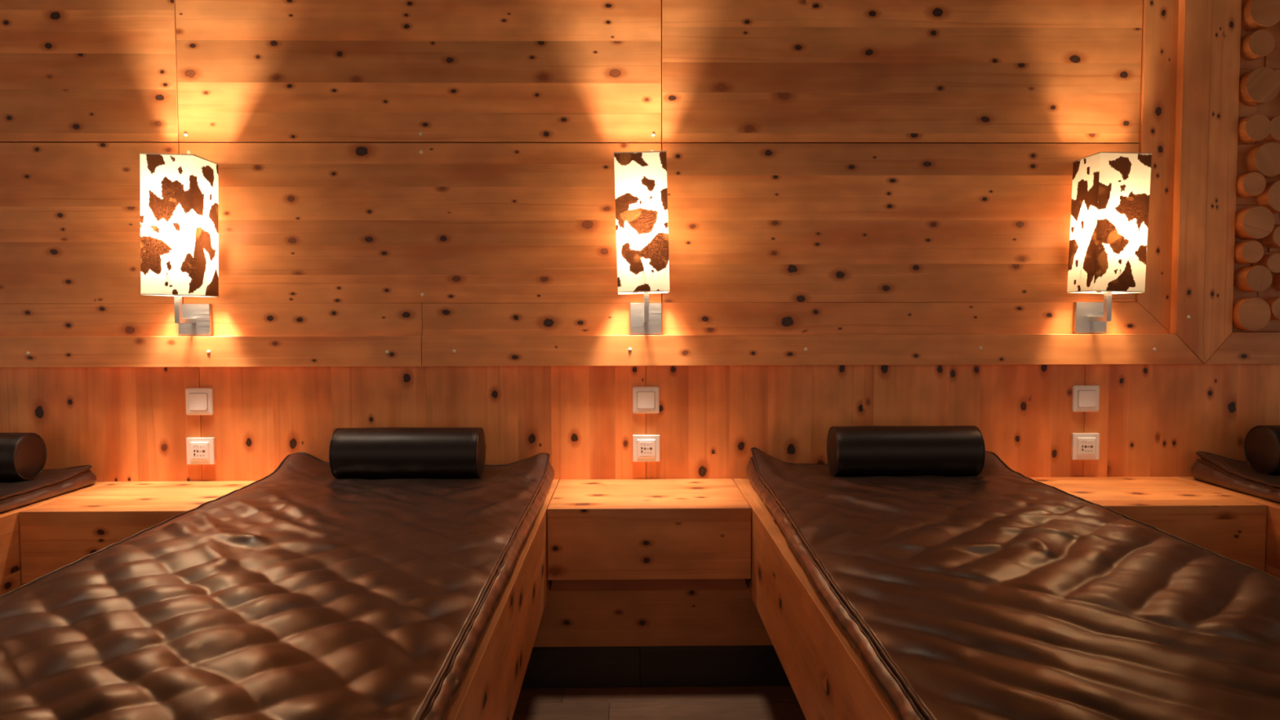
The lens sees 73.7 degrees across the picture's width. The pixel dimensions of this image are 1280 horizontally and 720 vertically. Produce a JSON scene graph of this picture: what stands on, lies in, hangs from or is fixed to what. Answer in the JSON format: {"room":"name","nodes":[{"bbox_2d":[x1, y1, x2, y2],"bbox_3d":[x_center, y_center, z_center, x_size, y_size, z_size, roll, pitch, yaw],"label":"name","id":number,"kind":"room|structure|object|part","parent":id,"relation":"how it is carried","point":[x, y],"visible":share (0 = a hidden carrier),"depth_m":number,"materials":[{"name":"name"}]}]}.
{"room":"spa relaxation room","nodes":[
{"label":"spa relaxation room","id":0,"kind":"room"},
{"bbox_2d":[0,0,1279,481],"bbox_3d":[-0.038,-0.442,2.600,6.000,2.600,0.123,0,3,-1],"label":"wall","id":1,"kind":"structure","parent":0,"point":[365,151],"depth_m":2.54,"materials":[{"name":"brown wood"}]},
{"bbox_3d":[-2.074,-1.163,2.489,1.423,1.042,0.019,0,3,-1],"label":"wall panel","id":2,"kind":"part","parent":1,"relation":"part of","materials":[{"name":"brown wood"}]},
{"bbox_3d":[-2.072,-0.403,2.524,1.423,0.473,0.019,0,3,-1],"label":"wall panel","id":3,"kind":"part","parent":1,"relation":"part of","materials":[{"name":"brown wood"}]},
{"bbox_3d":[-2.025,0.275,2.557,1.419,0.580,0.019,0,3,-1],"label":"wall panel","id":4,"kind":"part","parent":1,"relation":"part of","materials":[{"name":"brown wood"}]},
{"bbox_2d":[18,480,255,583],"bbox_3d":[-1.311,0.479,2.365,0.521,0.213,0.402,0,3,-1],"label":"side table","id":5,"kind":"object","parent":1,"relation":"attached to","point":[56,534],"visible":0.44,"depth_m":2.16,"materials":[{"name":"brown wood"}]},
{"bbox_3d":[-1.308,0.474,2.174,0.521,0.184,0.022,0,3,-1],"label":"panel","id":6,"kind":"part","parent":5,"relation":"part of","materials":[{"name":"brown wood"}]},
{"bbox_2d":[139,152,218,334],"bbox_3d":[-1.302,-0.321,2.435,0.155,0.501,0.173,0,3,-1],"label":"wall lamp","id":7,"kind":"object","parent":1,"relation":"attached to","point":[180,193],"visible":1,"depth_m":2.35,"materials":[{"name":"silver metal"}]},
{"bbox_3d":[-1.314,-0.114,2.468,0.013,0.014,0.094,0,3,-1],"label":"arm","id":8,"kind":"part","parent":7,"relation":"part of","materials":[{"name":"silver metal"}]},
{"bbox_2d":[185,387,213,414],"bbox_3d":[-1.315,0.124,2.544,0.080,0.080,0.012,0,3,-1],"label":"light switch","id":9,"kind":"object","parent":1,"relation":"attached to","point":[199,401],"visible":1,"depth_m":2.54,"materials":[{"name":"white plastic"}]},
{"bbox_2d":[186,437,215,464],"bbox_3d":[-1.313,0.272,2.549,0.081,0.080,0.016,0,3,-1],"label":"panel","id":10,"kind":"object","parent":1,"relation":"attached to","point":[200,451],"visible":1,"depth_m":2.54,"materials":[{"name":"white plastic"}]},
{"bbox_2d":[0,335,422,367],"bbox_3d":[-1.714,-0.025,2.527,2.138,0.090,0.060,0,3,-1],"label":"trim","id":11,"kind":"structure","parent":1,"relation":"attached to","point":[278,350],"depth_m":2.51,"materials":[{"name":"brown wood"}]},
{"bbox_2d":[0,303,422,336],"bbox_3d":[-1.716,-0.113,2.539,2.134,0.106,0.027,0,3,-1],"label":"trim","id":12,"kind":"structure","parent":1,"relation":"attached to","point":[15,319],"depth_m":2.53,"materials":[{"name":"brown wood"}]},
{"bbox_3d":[-0.649,-1.166,2.509,1.422,1.042,0.019,0,3,-1],"label":"wall panel","id":13,"kind":"part","parent":1,"relation":"part of","materials":[{"name":"brown wood"}]},
{"bbox_3d":[-0.647,-0.406,2.544,1.422,0.473,0.019,0,3,-1],"label":"wall panel","id":14,"kind":"part","parent":1,"relation":"part of","materials":[{"name":"brown wood"}]},
{"bbox_3d":[-0.648,0.271,2.576,1.332,0.580,0.019,0,3,-1],"label":"wall panel","id":15,"kind":"part","parent":1,"relation":"part of","materials":[{"name":"brown wood"}]},
{"bbox_2d":[613,151,670,333],"bbox_3d":[0.004,-0.328,2.453,0.156,0.508,0.173,0,3,-1],"label":"wall lamp","id":16,"kind":"object","parent":1,"relation":"attached to","point":[640,177],"visible":1,"depth_m":2.37,"materials":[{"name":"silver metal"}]},
{"bbox_2d":[632,435,659,462],"bbox_3d":[0.019,0.266,2.568,0.081,0.080,0.016,0,3,-1],"label":"panel","id":17,"kind":"object","parent":1,"relation":"attached to","point":[646,448],"visible":1,"depth_m":2.56,"materials":[{"name":"white plastic"}]},
{"bbox_2d":[632,386,659,413],"bbox_3d":[0.018,0.121,2.563,0.080,0.080,0.012,0,3,-1],"label":"light switch","id":18,"kind":"object","parent":1,"relation":"attached to","point":[645,399],"visible":1,"depth_m":2.56,"materials":[{"name":"white plastic"}]},
{"bbox_2d":[546,478,751,589],"bbox_3d":[0.021,0.475,2.383,0.521,0.213,0.402,0,3,-1],"label":"side table","id":19,"kind":"object","parent":1,"relation":"attached to","point":[598,529],"visible":1,"depth_m":2.18,"materials":[{"name":"brown wood"}]},
{"bbox_3d":[0.024,0.470,2.193,0.521,0.184,0.022,0,3,-1],"label":"panel","id":20,"kind":"part","parent":19,"relation":"part of","materials":[{"name":"brown wood"}]},
{"bbox_2d":[422,302,1169,335],"bbox_3d":[0.482,-0.119,2.570,2.262,0.106,0.027,0,3,-1],"label":"trim","id":21,"kind":"structure","parent":1,"relation":"attached to","point":[891,317],"depth_m":2.56,"materials":[{"name":"brown wood"}]},
{"bbox_2d":[421,333,1203,366],"bbox_3d":[0.521,-0.031,2.558,2.330,0.090,0.060,0,3,-1],"label":"trim","id":22,"kind":"structure","parent":1,"relation":"attached to","point":[975,348],"depth_m":2.53,"materials":[{"name":"brown wood"}]},
{"bbox_3d":[0.683,0.267,2.595,1.330,0.580,0.019,0,3,-1],"label":"wall panel","id":23,"kind":"part","parent":1,"relation":"part of","materials":[{"name":"brown wood"}]},
{"bbox_3d":[0.781,-0.410,2.564,1.429,0.473,0.019,0,3,-1],"label":"wall panel","id":24,"kind":"part","parent":1,"relation":"part of","materials":[{"name":"brown wood"}]},
{"bbox_3d":[0.779,-1.170,2.529,1.429,1.042,0.019,0,3,-1],"label":"wall panel","id":25,"kind":"part","parent":1,"relation":"part of","materials":[{"name":"brown wood"}]},
{"bbox_2d":[1071,432,1099,459],"bbox_3d":[1.351,0.262,2.586,0.081,0.080,0.016,0,3,-1],"label":"panel","id":26,"kind":"object","parent":1,"relation":"attached to","point":[1083,446],"visible":1,"depth_m":2.58,"materials":[{"name":"white plastic"}]},
{"bbox_2d":[1071,385,1099,411],"bbox_3d":[1.350,0.117,2.581,0.080,0.080,0.012,0,3,-1],"label":"light switch","id":27,"kind":"object","parent":1,"relation":"attached to","point":[1084,397],"visible":1,"depth_m":2.58,"materials":[{"name":"white plastic"}]},
{"bbox_2d":[1066,151,1152,333],"bbox_3d":[1.347,-0.331,2.472,0.156,0.506,0.173,0,3,-1],"label":"wall lamp","id":28,"kind":"object","parent":1,"relation":"attached to","point":[1111,190],"visible":1,"depth_m":2.39,"materials":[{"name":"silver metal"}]},
{"bbox_3d":[1.351,-0.121,2.505,0.013,0.014,0.094,0,3,-1],"label":"arm","id":29,"kind":"part","parent":28,"relation":"part of","materials":[{"name":"silver metal"}]},
{"bbox_2d":[1029,476,1266,572],"bbox_3d":[1.354,0.472,2.402,0.521,0.213,0.402,0,3,-1],"label":"side table","id":30,"kind":"object","parent":1,"relation":"attached to","point":[1233,527],"visible":0.44,"depth_m":2.20,"materials":[{"name":"brown wood"}]},
{"bbox_3d":[1.356,0.467,2.212,0.521,0.184,0.022,0,3,-1],"label":"panel","id":31,"kind":"part","parent":30,"relation":"part of","materials":[{"name":"brown wood"}]},
{"bbox_2d":[1135,0,1178,332],"bbox_3d":[1.555,-0.881,2.549,0.116,1.625,0.027,0,3,-1],"label":"trim","id":32,"kind":"structure","parent":1,"relation":"attached to","point":[1160,17],"depth_m":2.55,"materials":[{"name":"brown wood"}]},
{"bbox_3d":[2.031,0.264,2.614,1.364,0.580,0.019,0,3,-1],"label":"wall panel","id":33,"kind":"part","parent":1,"relation":"part of","materials":[{"name":"brown wood"}]},
{"bbox_2d":[1169,0,1212,364],"bbox_3d":[1.641,-0.841,2.537,0.089,1.704,0.060,0,3,-1],"label":"trim","id":34,"kind":"structure","parent":1,"relation":"attached to","point":[1194,20],"depth_m":2.52,"materials":[{"name":"brown wood"}]},
{"bbox_2d":[1203,0,1241,362],"bbox_3d":[1.723,-0.841,2.540,0.088,1.704,0.055,0,3,-1],"label":"trim","id":35,"kind":"structure","parent":1,"relation":"attached to","point":[1226,14],"depth_m":2.53,"materials":[{"name":"brown wood"}]},
{"bbox_2d":[1204,332,1279,364],"bbox_3d":[2.202,-0.038,2.585,1.024,0.095,0.055,0,3,-1],"label":"trim","id":36,"kind":"structure","parent":1,"relation":"attached to","point":[1239,348],"depth_m":2.55,"materials":[{"name":"brown wood"}]},
{"bbox_2d":[1231,0,1279,332],"bbox_3d":[2.240,-0.874,2.528,0.945,1.579,0.077,0,3,-1],"label":"stacked logs","id":37,"kind":"object","parent":1,"relation":"attached to","point":[1256,270],"visible":0.93,"depth_m":2.52,"materials":[{"name":"brown wood"}]},
{"bbox_2d":[511,685,806,719],"bbox_3d":[-0.011,0.966,0.956,6.000,0.060,3.900,0,3,-1],"label":"floor","id":38,"kind":"structure","parent":0,"point":[751,702],"depth_m":2.18,"materials":[{"name":"brown wood"}]},
{"bbox_2d":[0,481,112,595],"bbox_3d":[-1.966,0.662,1.565,0.807,0.500,1.999,0,3,-1],"label":"lounger base","id":39,"kind":"object","parent":38,"relation":"on","point":[10,537],"visible":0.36,"depth_m":2.14,"materials":[{"name":"brown wood"}]},
{"bbox_2d":[0,465,96,513],"bbox_3d":[-1.973,0.383,1.557,0.791,0.056,1.953,0,3,-1],"label":"mattress","id":40,"kind":"object","parent":39,"relation":"on","point":[14,494],"visible":0.84,"depth_m":2.33,"materials":[{"name":"brown leather"}]},
{"bbox_2d":[0,432,46,479],"bbox_3d":[-1.903,0.269,2.376,0.418,0.133,0.133,0,3,-1],"label":"bolster pillow","id":41,"kind":"object","parent":40,"relation":"on","point":[23,455],"visible":1,"depth_m":2.35,"materials":[{"name":"leather"}]},
{"bbox_2d":[444,479,559,719],"bbox_3d":[-0.633,0.658,1.583,0.807,0.500,1.999,0,3,-1],"label":"lounger base","id":42,"kind":"object","parent":38,"relation":"on","point":[490,688],"visible":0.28,"depth_m":1.52,"materials":[{"name":"brown wood"}]},
{"bbox_2d":[0,451,554,719],"bbox_3d":[-0.635,0.361,1.575,0.798,0.092,1.953,0,3,-1],"label":"mattress","id":43,"kind":"object","parent":42,"relation":"on","point":[300,591],"visible":0.89,"depth_m":1.29,"materials":[{"name":"brown leather"}]},
{"bbox_2d":[328,426,485,478],"bbox_3d":[-0.646,0.260,2.394,0.410,0.143,0.143,0,3,-1],"label":"bolster pillow","id":44,"kind":"object","parent":43,"relation":"on","point":[387,452],"visible":0.98,"depth_m":2.33,"materials":[{"name":"leather"}]},
{"bbox_2d":[520,645,791,688],"bbox_3d":[-0.030,0.818,2.288,5.800,0.110,0.024,0,3,-1],"label":"baseboard","id":45,"kind":"structure","parent":38,"relation":"on","point":[672,665],"depth_m":2.28,"materials":[{"name":"brown wood"}]},
{"bbox_2d":[533,578,773,647],"bbox_3d":[-0.030,0.648,2.280,5.800,0.229,0.025,0,3,-1],"label":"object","id":46,"kind":"structure","parent":45,"relation":"on","point":[702,611],"depth_m":2.27,"materials":[{"name":"brown wood"}]},
{"bbox_2d":[733,478,899,719],"bbox_3d":[0.699,0.654,1.602,0.807,0.500,1.999,0,3,-1],"label":"lounger base","id":47,"kind":"object","parent":38,"relation":"on","point":[828,679],"visible":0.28,"depth_m":1.54,"materials":[{"name":"brown wood"}]},
{"bbox_2d":[746,447,1279,719],"bbox_3d":[0.689,0.353,1.593,0.789,0.101,1.954,0,3,-1],"label":"mattress","id":48,"kind":"object","parent":47,"relation":"on","point":[999,593],"visible":0.89,"depth_m":1.31,"materials":[{"name":"brown leather"}]},
{"bbox_2d":[826,425,985,476],"bbox_3d":[0.746,0.257,2.413,0.414,0.142,0.142,0,3,-1],"label":"bolster pillow","id":49,"kind":"object","parent":48,"relation":"on","point":[957,450],"visible":1,"depth_m":2.35,"materials":[{"name":"leather"}]},
{"bbox_2d":[1170,476,1279,577],"bbox_3d":[2.031,0.651,1.621,0.807,0.500,1.999,0,3,-1],"label":"lounger base","id":50,"kind":"object","parent":38,"relation":"on","point":[1272,566],"visible":0.27,"depth_m":2.20,"materials":[{"name":"brown wood"}]},
{"bbox_2d":[1191,451,1279,503],"bbox_3d":[2.042,0.359,1.612,0.772,0.083,1.954,0,3,-1],"label":"mattress","id":51,"kind":"object","parent":50,"relation":"on","point":[1238,476],"visible":0.81,"depth_m":2.41,"materials":[{"name":"brown leather"}]},
{"bbox_2d":[1244,425,1279,474],"bbox_3d":[1.972,0.255,2.431,0.418,0.140,0.140,0,3,-1],"label":"bolster pillow","id":52,"kind":"object","parent":51,"relation":"on","point":[1261,442],"visible":1,"depth_m":2.41,"materials":[{"name":"leather"}]}
]}

